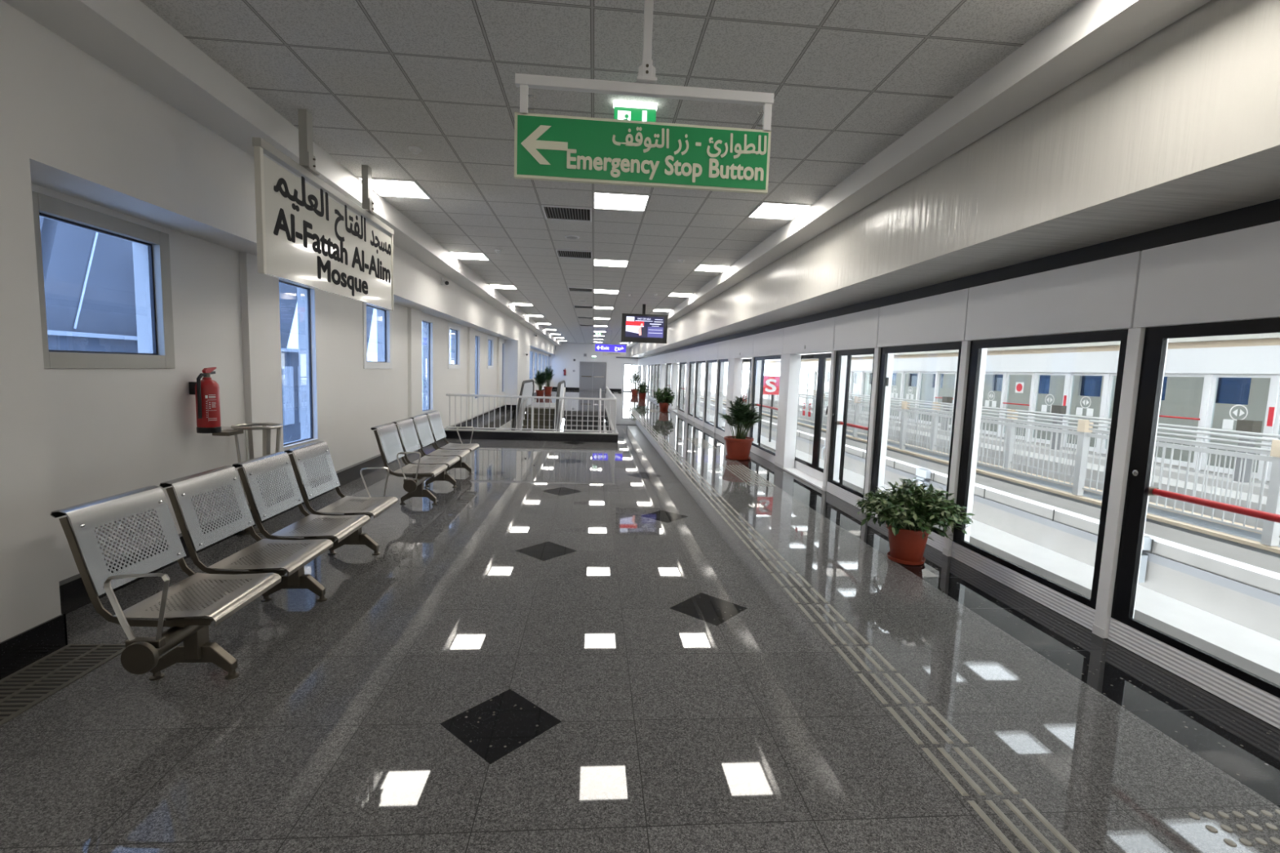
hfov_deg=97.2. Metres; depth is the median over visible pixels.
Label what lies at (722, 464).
tactile paving
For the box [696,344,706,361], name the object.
header panel
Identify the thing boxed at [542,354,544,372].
window
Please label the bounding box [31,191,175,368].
window
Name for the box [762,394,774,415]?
walkway railing
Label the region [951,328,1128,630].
glass screen
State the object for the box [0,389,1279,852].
floor
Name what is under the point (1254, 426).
post
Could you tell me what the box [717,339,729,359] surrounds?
header panel
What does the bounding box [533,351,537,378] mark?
window
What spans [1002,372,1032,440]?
screen
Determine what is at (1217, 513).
railing
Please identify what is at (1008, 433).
walkway railing
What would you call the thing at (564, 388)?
stair handrail
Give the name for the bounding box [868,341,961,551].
glass screen
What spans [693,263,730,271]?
recessed light
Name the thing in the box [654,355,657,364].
header panel
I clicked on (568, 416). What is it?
staircase
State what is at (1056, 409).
post
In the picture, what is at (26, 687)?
drain grating
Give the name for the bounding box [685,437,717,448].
tactile paving
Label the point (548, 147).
hanging sign
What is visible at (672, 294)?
recessed light
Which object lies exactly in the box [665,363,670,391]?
post
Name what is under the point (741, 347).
header panel
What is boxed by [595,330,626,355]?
exit sign
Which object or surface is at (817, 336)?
header panel
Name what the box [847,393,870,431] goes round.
walkway railing
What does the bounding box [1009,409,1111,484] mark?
walkway railing
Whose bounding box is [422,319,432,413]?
window
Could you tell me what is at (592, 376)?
door
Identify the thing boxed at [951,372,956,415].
post
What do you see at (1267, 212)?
trim
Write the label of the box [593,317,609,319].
recessed light
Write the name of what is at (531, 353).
window
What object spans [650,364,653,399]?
glass screen
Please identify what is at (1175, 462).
screen
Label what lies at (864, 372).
screen
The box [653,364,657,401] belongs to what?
glass screen
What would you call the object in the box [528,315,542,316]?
diffuser
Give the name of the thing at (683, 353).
header panel
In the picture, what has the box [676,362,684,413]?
post
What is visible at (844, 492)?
sliding door
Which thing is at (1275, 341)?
trim
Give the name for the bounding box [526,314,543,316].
recessed light
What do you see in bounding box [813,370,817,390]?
screen
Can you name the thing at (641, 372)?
glass screen
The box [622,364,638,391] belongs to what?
door
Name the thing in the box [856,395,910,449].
walkway railing
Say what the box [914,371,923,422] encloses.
post
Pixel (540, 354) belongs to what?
window
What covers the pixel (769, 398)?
walkway railing
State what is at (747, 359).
sliding door
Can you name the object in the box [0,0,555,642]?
wall
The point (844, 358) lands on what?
post
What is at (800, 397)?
walkway railing
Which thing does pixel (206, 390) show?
fire extinguisher
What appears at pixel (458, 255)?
recessed light
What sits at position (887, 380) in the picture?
notice sign
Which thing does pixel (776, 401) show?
walkway railing
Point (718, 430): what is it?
glass screen
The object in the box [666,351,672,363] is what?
header panel
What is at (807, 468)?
sliding door
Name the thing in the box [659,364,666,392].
post
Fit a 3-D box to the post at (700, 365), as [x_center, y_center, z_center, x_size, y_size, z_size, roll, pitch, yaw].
[1.840,-1.117,18.140,0.194,1.934,0.100,1,6,-5]
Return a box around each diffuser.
[490,284,515,288]
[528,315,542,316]
[594,306,613,309]
[653,309,671,311]
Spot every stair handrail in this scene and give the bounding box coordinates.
[558,387,565,431]
[599,388,600,432]
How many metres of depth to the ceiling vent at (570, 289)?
13.18 m
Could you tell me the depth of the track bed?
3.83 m
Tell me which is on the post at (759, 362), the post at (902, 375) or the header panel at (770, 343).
the header panel at (770, 343)
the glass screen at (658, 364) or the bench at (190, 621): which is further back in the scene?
the glass screen at (658, 364)
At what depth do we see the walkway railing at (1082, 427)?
8.60 m
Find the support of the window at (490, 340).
in the wall at (75, 130)
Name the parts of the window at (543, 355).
pane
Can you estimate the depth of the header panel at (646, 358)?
34.82 m
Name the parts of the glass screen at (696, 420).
kick panel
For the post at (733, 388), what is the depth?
13.21 m
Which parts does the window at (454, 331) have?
pane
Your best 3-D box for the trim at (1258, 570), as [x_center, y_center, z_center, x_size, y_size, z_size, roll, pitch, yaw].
[3.308,-0.957,25.386,0.098,0.053,70.000,1,6,-5]
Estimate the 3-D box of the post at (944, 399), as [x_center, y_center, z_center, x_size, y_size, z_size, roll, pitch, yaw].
[9.874,-0.420,18.214,0.180,1.079,0.240,1,6,-5]
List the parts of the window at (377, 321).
pane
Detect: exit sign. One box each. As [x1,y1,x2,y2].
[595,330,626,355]
[595,331,601,336]
[613,100,657,122]
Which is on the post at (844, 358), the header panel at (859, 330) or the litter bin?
the header panel at (859, 330)
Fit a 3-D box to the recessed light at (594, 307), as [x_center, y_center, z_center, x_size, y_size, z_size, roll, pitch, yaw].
[-1.092,-3.551,16.895,0.592,0.013,0.592,1,6,-5]
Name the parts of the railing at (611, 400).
rail, rail, post, post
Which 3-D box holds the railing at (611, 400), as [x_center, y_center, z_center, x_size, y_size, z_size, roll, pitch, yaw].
[-2.687,-0.718,16.572,3.645,0.764,8.799,1,6,-5]
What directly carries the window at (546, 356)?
in the wall at (75, 130)
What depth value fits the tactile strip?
2.69 m
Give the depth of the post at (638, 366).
41.45 m
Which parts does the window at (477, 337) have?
pane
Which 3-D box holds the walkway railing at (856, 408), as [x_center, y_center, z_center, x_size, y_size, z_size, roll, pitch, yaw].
[5.640,-0.372,16.029,0.120,1.088,2.305,1,6,-5]
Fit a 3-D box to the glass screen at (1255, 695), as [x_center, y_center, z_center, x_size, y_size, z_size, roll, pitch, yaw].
[3.093,0.455,2.670,0.124,1.934,1.588,1,6,-5]
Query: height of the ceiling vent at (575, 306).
0.016 m
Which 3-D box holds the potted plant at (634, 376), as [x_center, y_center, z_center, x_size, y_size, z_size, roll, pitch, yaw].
[-0.343,-2.767,35.454,1.013,1.663,1.125,-3,7,-40]
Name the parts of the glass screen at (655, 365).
pane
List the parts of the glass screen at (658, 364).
panel frame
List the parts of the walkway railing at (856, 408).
rail, post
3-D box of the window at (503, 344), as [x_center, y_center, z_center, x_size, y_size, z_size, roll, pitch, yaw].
[-4.865,-2.071,19.863,0.074,1.740,0.840,1,6,-5]
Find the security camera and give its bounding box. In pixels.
[440,277,448,285]
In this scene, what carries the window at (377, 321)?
in the wall at (75, 130)
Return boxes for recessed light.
[357,177,431,199]
[448,251,489,260]
[488,284,517,289]
[512,302,533,306]
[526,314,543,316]
[593,191,649,211]
[593,258,628,267]
[593,288,619,293]
[593,306,613,309]
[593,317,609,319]
[653,308,672,311]
[667,292,693,297]
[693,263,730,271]
[747,201,811,220]
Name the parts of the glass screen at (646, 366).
pane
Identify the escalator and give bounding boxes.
[511,379,565,431]
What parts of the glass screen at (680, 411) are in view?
kick panel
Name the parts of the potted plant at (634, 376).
pot, stem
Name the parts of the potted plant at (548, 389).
stem, pot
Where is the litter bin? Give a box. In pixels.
[212,422,283,534]
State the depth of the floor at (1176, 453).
14.59 m
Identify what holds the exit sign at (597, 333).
hanging from the ceiling
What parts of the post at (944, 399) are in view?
post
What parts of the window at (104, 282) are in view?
pane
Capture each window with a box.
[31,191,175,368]
[278,277,318,448]
[362,302,391,368]
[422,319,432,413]
[448,323,460,368]
[475,334,479,399]
[487,335,493,368]
[502,342,505,392]
[528,351,533,379]
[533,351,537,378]
[537,353,541,373]
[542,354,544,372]
[545,355,547,368]
[547,355,550,367]
[827,372,1251,404]
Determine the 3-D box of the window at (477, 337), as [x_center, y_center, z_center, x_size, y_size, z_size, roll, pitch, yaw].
[-4.502,-1.620,15.431,0.074,1.740,0.820,1,6,-5]
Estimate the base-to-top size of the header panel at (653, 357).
0.460 m
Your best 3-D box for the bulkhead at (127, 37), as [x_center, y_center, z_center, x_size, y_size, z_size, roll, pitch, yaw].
[-3.799,-3.441,14.970,0.380,0.400,53.000,1,6,-5]
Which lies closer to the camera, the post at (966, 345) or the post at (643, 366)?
the post at (966, 345)
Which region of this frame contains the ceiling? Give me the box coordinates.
[139,0,1082,345]
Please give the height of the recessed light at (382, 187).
0.013 m
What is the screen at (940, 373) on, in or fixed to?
on the floor at (1176, 453)
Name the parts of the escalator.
handrail, balustrade, comb plate, handrail, balustrade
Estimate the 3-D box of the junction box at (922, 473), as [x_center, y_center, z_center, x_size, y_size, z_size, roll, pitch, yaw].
[4.550,0.920,9.174,0.098,0.467,0.388,1,6,-5]
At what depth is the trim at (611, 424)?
12.24 m
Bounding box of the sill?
[782,467,822,489]
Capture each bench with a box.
[49,440,398,680]
[370,410,479,505]
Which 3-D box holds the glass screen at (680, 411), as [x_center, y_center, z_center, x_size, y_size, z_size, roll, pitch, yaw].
[1.613,-1.381,20.716,0.124,1.934,1.588,1,6,-5]
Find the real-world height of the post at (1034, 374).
1.894 m
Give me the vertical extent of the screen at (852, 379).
1.875 m
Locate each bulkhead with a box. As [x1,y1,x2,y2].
[1,0,560,345]
[629,0,1279,357]
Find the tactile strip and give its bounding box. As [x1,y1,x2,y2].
[615,391,1079,852]
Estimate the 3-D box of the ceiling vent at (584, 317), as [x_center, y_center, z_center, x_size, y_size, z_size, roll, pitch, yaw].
[-1.983,-3.928,20.415,0.570,0.016,0.570,1,6,-5]
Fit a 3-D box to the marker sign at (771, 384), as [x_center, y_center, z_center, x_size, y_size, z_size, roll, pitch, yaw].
[2.867,-0.385,12.500,0.400,1.459,0.050,1,6,-5]
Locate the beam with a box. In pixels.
[742,345,1279,374]
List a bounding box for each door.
[578,361,606,391]
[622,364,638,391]
[675,363,679,409]
[682,364,685,410]
[740,358,751,436]
[749,360,763,444]
[794,353,822,476]
[813,352,848,482]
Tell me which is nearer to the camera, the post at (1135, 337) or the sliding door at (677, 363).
the post at (1135, 337)
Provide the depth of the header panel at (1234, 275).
3.00 m
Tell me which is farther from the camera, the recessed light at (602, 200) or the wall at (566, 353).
the wall at (566, 353)
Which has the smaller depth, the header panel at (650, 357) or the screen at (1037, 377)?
the screen at (1037, 377)
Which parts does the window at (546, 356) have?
pane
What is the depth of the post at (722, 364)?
14.92 m
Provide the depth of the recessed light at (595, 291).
13.29 m
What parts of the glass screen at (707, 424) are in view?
kick panel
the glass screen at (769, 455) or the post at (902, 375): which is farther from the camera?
the post at (902, 375)
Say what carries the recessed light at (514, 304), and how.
in the ceiling
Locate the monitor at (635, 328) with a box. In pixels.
[621,304,667,343]
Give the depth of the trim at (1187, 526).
7.83 m
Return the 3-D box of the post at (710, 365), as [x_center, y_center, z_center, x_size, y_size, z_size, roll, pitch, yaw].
[1.972,-0.953,16.523,0.194,1.934,0.100,1,6,-5]
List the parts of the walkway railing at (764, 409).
post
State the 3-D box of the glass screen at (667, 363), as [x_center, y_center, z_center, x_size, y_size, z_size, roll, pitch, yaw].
[1.296,-1.774,24.584,0.124,1.934,1.688,1,6,-5]
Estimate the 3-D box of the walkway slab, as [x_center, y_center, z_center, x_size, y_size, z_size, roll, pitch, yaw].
[5.198,-0.549,25.583,0.800,0.370,70.000,1,6,-5]
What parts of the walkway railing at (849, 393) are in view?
rail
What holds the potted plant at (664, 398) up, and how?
on the floor at (571, 649)
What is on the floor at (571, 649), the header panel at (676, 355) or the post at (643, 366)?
the post at (643, 366)
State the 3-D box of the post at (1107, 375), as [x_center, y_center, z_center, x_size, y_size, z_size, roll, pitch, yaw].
[10.942,-0.304,13.271,0.140,1.894,0.090,1,6,-5]
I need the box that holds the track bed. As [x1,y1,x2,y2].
[676,402,1279,685]
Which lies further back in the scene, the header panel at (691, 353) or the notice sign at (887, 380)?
the header panel at (691, 353)
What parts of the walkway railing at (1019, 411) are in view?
rail, rail, rail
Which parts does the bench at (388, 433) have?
backrest, backrest, armrest, seat, backrest, backrest, seat, seat, seat, armrest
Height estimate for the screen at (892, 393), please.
1.875 m
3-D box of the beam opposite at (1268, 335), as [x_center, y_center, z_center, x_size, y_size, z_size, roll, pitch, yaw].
[10.791,-2.879,18.745,0.810,0.870,56.000,1,6,-5]
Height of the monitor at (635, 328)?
1.059 m
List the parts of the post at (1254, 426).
post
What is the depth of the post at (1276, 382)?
9.96 m
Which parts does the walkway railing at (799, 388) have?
post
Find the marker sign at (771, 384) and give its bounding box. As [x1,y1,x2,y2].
[763,375,779,441]
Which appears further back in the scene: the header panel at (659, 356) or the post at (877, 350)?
the header panel at (659, 356)
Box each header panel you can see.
[642,358,645,365]
[645,357,648,364]
[648,356,651,364]
[651,355,654,364]
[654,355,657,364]
[657,354,661,364]
[661,353,666,364]
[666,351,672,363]
[671,350,679,363]
[680,348,687,362]
[687,346,696,361]
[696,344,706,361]
[706,342,718,360]
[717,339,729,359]
[728,334,754,359]
[752,328,783,356]
[782,316,835,355]
[833,307,879,351]
[876,288,968,347]
[964,251,1142,341]
[1133,221,1279,328]
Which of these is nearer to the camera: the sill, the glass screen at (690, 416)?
the sill
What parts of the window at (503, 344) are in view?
pane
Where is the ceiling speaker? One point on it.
(569, 237)
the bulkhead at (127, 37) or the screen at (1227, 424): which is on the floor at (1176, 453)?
the screen at (1227, 424)
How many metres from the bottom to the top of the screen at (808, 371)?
1.875 m
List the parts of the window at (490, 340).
pane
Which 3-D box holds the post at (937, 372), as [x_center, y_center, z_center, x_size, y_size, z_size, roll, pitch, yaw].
[10.405,-0.970,19.815,0.140,1.894,0.090,1,6,-5]
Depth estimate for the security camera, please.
10.22 m
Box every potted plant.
[533,369,547,396]
[542,365,555,395]
[626,369,642,395]
[635,382,650,399]
[653,386,675,412]
[718,395,764,460]
[855,477,974,564]
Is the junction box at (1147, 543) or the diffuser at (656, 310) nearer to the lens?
the junction box at (1147, 543)
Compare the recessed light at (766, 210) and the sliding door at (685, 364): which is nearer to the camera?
the recessed light at (766, 210)
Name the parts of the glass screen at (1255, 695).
kick panel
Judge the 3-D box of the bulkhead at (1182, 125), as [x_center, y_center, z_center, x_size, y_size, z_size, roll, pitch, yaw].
[1.788,-2.961,15.477,0.820,1.075,53.000,1,6,-5]
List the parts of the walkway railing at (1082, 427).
rail, rail, rail, rail, rail, post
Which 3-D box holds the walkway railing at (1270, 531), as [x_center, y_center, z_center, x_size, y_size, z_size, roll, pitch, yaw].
[6.395,0.564,6.827,0.120,1.088,2.305,1,6,-5]
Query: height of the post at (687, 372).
1.934 m
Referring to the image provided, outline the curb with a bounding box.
[444,408,617,442]
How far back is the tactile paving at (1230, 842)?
2.05 m
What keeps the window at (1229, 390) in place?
in the wall at (1183, 395)
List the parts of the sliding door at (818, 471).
kick panel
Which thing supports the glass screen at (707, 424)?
on the floor at (571, 649)
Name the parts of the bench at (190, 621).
backrest, armrest, seat, backrest, backrest, seat, backrest, seat, seat, armrest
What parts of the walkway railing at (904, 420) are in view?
rail, rail, rail, rail, rail, post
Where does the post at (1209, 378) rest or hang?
on the floor at (1176, 453)
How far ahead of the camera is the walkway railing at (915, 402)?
11.66 m
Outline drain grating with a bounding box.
[0,643,125,725]
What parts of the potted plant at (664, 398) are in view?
stem, pot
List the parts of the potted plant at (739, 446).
pot, stem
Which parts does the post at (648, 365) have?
post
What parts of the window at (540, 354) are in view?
pane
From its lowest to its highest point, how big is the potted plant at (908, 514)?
0.728 m
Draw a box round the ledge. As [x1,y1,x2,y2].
[676,396,1279,606]
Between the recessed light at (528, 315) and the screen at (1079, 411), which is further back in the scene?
the recessed light at (528, 315)
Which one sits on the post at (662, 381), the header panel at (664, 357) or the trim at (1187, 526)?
the header panel at (664, 357)
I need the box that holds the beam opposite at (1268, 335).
[742,333,1279,362]
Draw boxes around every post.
[636,365,639,388]
[641,365,644,383]
[646,364,648,397]
[649,366,651,399]
[653,364,654,397]
[656,364,660,399]
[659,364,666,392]
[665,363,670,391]
[669,363,677,409]
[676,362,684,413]
[684,361,694,418]
[693,361,702,422]
[702,360,712,426]
[713,360,724,432]
[724,358,742,436]
[747,356,761,444]
[774,354,801,469]
[812,370,817,405]
[822,351,847,491]
[848,371,854,411]
[858,371,866,413]
[863,347,893,513]
[897,371,906,420]
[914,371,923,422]
[932,371,941,413]
[941,396,952,430]
[942,341,987,556]
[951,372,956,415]
[997,372,1010,436]
[1026,372,1036,441]
[1051,404,1066,449]
[1061,373,1071,447]
[1092,327,1168,638]
[1096,373,1110,453]
[1194,373,1213,470]
[1233,419,1262,482]
[1258,374,1279,481]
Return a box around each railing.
[445,386,617,433]
[684,386,1266,528]
[742,384,748,405]
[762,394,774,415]
[762,396,771,404]
[773,395,778,414]
[797,390,825,428]
[798,388,816,422]
[822,392,861,437]
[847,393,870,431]
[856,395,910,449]
[888,397,940,450]
[903,401,954,456]
[934,402,1017,468]
[976,408,1093,495]
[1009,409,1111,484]
[1081,419,1279,546]
[1151,422,1279,519]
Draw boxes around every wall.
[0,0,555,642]
[495,418,607,432]
[549,342,639,391]
[676,392,1279,640]
[816,372,1279,448]
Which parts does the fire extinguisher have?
lever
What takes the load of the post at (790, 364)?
on the floor at (571, 649)
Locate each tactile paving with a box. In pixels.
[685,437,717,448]
[721,464,776,486]
[1187,808,1279,852]
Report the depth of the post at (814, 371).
30.66 m
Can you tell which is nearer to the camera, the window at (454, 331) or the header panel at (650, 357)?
the window at (454, 331)
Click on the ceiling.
(376, 79)
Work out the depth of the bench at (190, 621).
3.06 m
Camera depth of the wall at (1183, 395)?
20.66 m
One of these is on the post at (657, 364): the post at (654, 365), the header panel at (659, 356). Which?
the header panel at (659, 356)
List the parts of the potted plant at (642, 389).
pot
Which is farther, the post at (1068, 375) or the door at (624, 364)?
the door at (624, 364)
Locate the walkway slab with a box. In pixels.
[677,390,1279,558]
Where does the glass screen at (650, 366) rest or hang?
on the floor at (571, 649)
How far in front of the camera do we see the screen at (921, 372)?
20.73 m
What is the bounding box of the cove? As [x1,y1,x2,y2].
[626,0,1211,347]
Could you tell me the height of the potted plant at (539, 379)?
1.450 m
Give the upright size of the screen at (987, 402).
1.875 m
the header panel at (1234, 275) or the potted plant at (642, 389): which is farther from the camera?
the potted plant at (642, 389)
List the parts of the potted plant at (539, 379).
pot, stem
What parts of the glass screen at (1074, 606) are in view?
kick panel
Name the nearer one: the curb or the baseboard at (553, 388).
the curb
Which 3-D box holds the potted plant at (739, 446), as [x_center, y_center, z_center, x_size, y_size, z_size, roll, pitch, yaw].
[1.877,0.009,10.537,0.935,1.197,0.891,2,6,2]
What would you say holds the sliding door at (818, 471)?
on the sill
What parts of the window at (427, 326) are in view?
pane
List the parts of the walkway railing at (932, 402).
rail, rail, rail, post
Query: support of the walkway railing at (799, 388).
on the trim at (1187, 526)
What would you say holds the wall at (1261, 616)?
on the ground slab
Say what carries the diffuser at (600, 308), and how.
attached to the recessed light at (594, 307)
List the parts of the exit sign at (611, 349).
panel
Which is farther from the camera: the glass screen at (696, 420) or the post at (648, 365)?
the post at (648, 365)
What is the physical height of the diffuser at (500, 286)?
0.008 m
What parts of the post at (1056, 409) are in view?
post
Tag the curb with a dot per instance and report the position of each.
(450, 434)
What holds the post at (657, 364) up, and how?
on the floor at (571, 649)
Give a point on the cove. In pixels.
(1091, 34)
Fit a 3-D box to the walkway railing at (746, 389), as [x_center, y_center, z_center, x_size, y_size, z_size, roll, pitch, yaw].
[4.886,-1.308,25.230,0.120,1.088,2.305,1,6,-5]
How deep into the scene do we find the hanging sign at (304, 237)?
4.37 m
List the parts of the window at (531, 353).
pane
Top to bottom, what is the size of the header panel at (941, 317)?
0.460 m
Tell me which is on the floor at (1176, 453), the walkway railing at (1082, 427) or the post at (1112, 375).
the post at (1112, 375)
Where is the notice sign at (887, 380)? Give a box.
[885,377,889,386]
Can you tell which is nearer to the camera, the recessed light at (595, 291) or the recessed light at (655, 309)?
the recessed light at (595, 291)
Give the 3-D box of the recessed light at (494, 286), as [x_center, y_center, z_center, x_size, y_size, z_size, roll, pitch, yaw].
[-3.170,-3.249,13.125,0.552,0.013,0.592,1,6,-5]
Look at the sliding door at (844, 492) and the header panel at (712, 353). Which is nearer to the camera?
the sliding door at (844, 492)
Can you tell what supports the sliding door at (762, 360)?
on the sill
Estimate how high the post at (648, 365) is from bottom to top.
1.934 m
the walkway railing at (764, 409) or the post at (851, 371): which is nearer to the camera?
the walkway railing at (764, 409)
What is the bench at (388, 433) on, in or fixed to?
on the floor at (571, 649)
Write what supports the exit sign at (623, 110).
hanging from the ceiling
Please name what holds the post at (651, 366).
on the floor at (571, 649)
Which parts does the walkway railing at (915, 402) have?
rail, rail, rail, rail, rail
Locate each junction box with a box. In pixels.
[821,440,825,459]
[911,467,930,492]
[1137,536,1151,582]
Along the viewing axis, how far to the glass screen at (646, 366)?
34.83 m
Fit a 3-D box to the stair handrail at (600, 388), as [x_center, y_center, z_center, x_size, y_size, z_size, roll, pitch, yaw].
[-1.372,-0.009,19.421,0.057,2.467,3.962,1,6,-5]
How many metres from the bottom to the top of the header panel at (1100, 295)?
0.460 m
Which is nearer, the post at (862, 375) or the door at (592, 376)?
the post at (862, 375)
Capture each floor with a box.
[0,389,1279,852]
[741,393,1269,484]
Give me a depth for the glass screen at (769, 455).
11.01 m
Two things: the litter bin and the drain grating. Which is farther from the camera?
the litter bin
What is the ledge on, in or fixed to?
attached to the wall at (1261, 616)
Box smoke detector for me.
[408,146,422,154]
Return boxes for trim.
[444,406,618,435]
[616,356,638,358]
[639,199,1279,359]
[676,394,1279,579]
[677,389,1279,554]
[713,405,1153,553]
[742,337,1279,364]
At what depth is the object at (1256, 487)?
11.11 m
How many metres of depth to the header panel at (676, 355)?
22.46 m
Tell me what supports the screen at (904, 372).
on the floor at (1176, 453)
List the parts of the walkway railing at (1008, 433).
rail, rail, rail, post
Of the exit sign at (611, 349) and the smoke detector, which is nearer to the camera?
the smoke detector
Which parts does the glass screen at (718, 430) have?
kick panel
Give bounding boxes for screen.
[640,365,642,384]
[644,364,648,396]
[648,364,651,398]
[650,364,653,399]
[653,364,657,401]
[656,364,660,402]
[666,363,671,408]
[678,362,686,416]
[687,361,695,421]
[693,360,705,426]
[703,360,716,431]
[715,359,728,437]
[750,355,781,463]
[805,370,813,404]
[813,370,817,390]
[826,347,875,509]
[850,371,862,412]
[860,371,872,414]
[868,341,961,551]
[890,371,902,419]
[900,371,918,422]
[915,371,936,424]
[934,371,955,427]
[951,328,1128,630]
[979,372,1004,435]
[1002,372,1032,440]
[1030,372,1066,444]
[1062,373,1105,452]
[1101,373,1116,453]
[1107,317,1279,728]
[1154,373,1206,468]
[1200,373,1273,479]
[1266,391,1279,480]
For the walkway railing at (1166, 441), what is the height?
1.088 m
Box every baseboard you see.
[0,388,544,679]
[551,386,621,391]
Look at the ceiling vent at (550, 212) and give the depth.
6.72 m
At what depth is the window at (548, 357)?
40.90 m
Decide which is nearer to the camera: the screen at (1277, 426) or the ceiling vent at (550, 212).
the ceiling vent at (550, 212)
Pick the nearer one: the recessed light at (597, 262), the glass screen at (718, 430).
the recessed light at (597, 262)
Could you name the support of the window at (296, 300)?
in the wall at (75, 130)
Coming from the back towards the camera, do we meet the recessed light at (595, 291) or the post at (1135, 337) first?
the recessed light at (595, 291)
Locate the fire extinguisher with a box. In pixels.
[188,367,221,433]
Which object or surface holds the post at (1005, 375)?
on the floor at (1176, 453)
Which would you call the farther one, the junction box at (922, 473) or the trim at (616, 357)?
the trim at (616, 357)
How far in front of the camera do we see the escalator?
21.67 m
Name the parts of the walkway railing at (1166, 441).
rail, rail, rail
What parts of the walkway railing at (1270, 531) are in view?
rail, rail, rail, rail, rail, post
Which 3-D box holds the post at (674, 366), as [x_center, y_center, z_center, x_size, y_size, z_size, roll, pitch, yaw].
[1.401,-1.662,23.494,0.194,1.934,0.500,1,6,-5]
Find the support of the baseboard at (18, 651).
attached to the wall at (75, 130)
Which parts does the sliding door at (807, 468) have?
kick panel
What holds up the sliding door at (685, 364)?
on the sill
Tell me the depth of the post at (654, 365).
30.51 m
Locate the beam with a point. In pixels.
(1262, 360)
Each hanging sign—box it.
[252,109,394,311]
[514,0,773,194]
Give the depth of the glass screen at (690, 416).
19.19 m
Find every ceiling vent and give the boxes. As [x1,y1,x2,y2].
[541,204,591,222]
[555,248,592,258]
[567,287,592,292]
[573,305,592,308]
[577,316,593,319]
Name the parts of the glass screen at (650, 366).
pane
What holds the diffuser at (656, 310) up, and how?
attached to the recessed light at (655, 309)
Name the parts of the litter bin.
wall arm, plate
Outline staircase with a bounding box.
[563,414,604,432]
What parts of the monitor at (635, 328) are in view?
panel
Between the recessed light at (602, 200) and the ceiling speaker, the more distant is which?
the ceiling speaker
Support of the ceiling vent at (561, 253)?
in the ceiling
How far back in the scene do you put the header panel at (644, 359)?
36.56 m
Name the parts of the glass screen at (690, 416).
kick panel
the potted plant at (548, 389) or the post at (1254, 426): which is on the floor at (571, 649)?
the potted plant at (548, 389)
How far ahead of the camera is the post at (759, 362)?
11.64 m
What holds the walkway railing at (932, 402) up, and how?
on the trim at (1187, 526)
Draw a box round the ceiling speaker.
[564,235,579,239]
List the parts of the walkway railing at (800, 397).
rail, post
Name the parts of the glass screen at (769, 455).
kick panel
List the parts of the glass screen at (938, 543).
kick panel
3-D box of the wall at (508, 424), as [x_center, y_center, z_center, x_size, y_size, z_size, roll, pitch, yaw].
[-2.800,1.846,18.288,3.500,3.700,11.650,1,6,-5]
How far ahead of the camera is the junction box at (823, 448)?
12.98 m
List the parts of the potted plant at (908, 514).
pot, stem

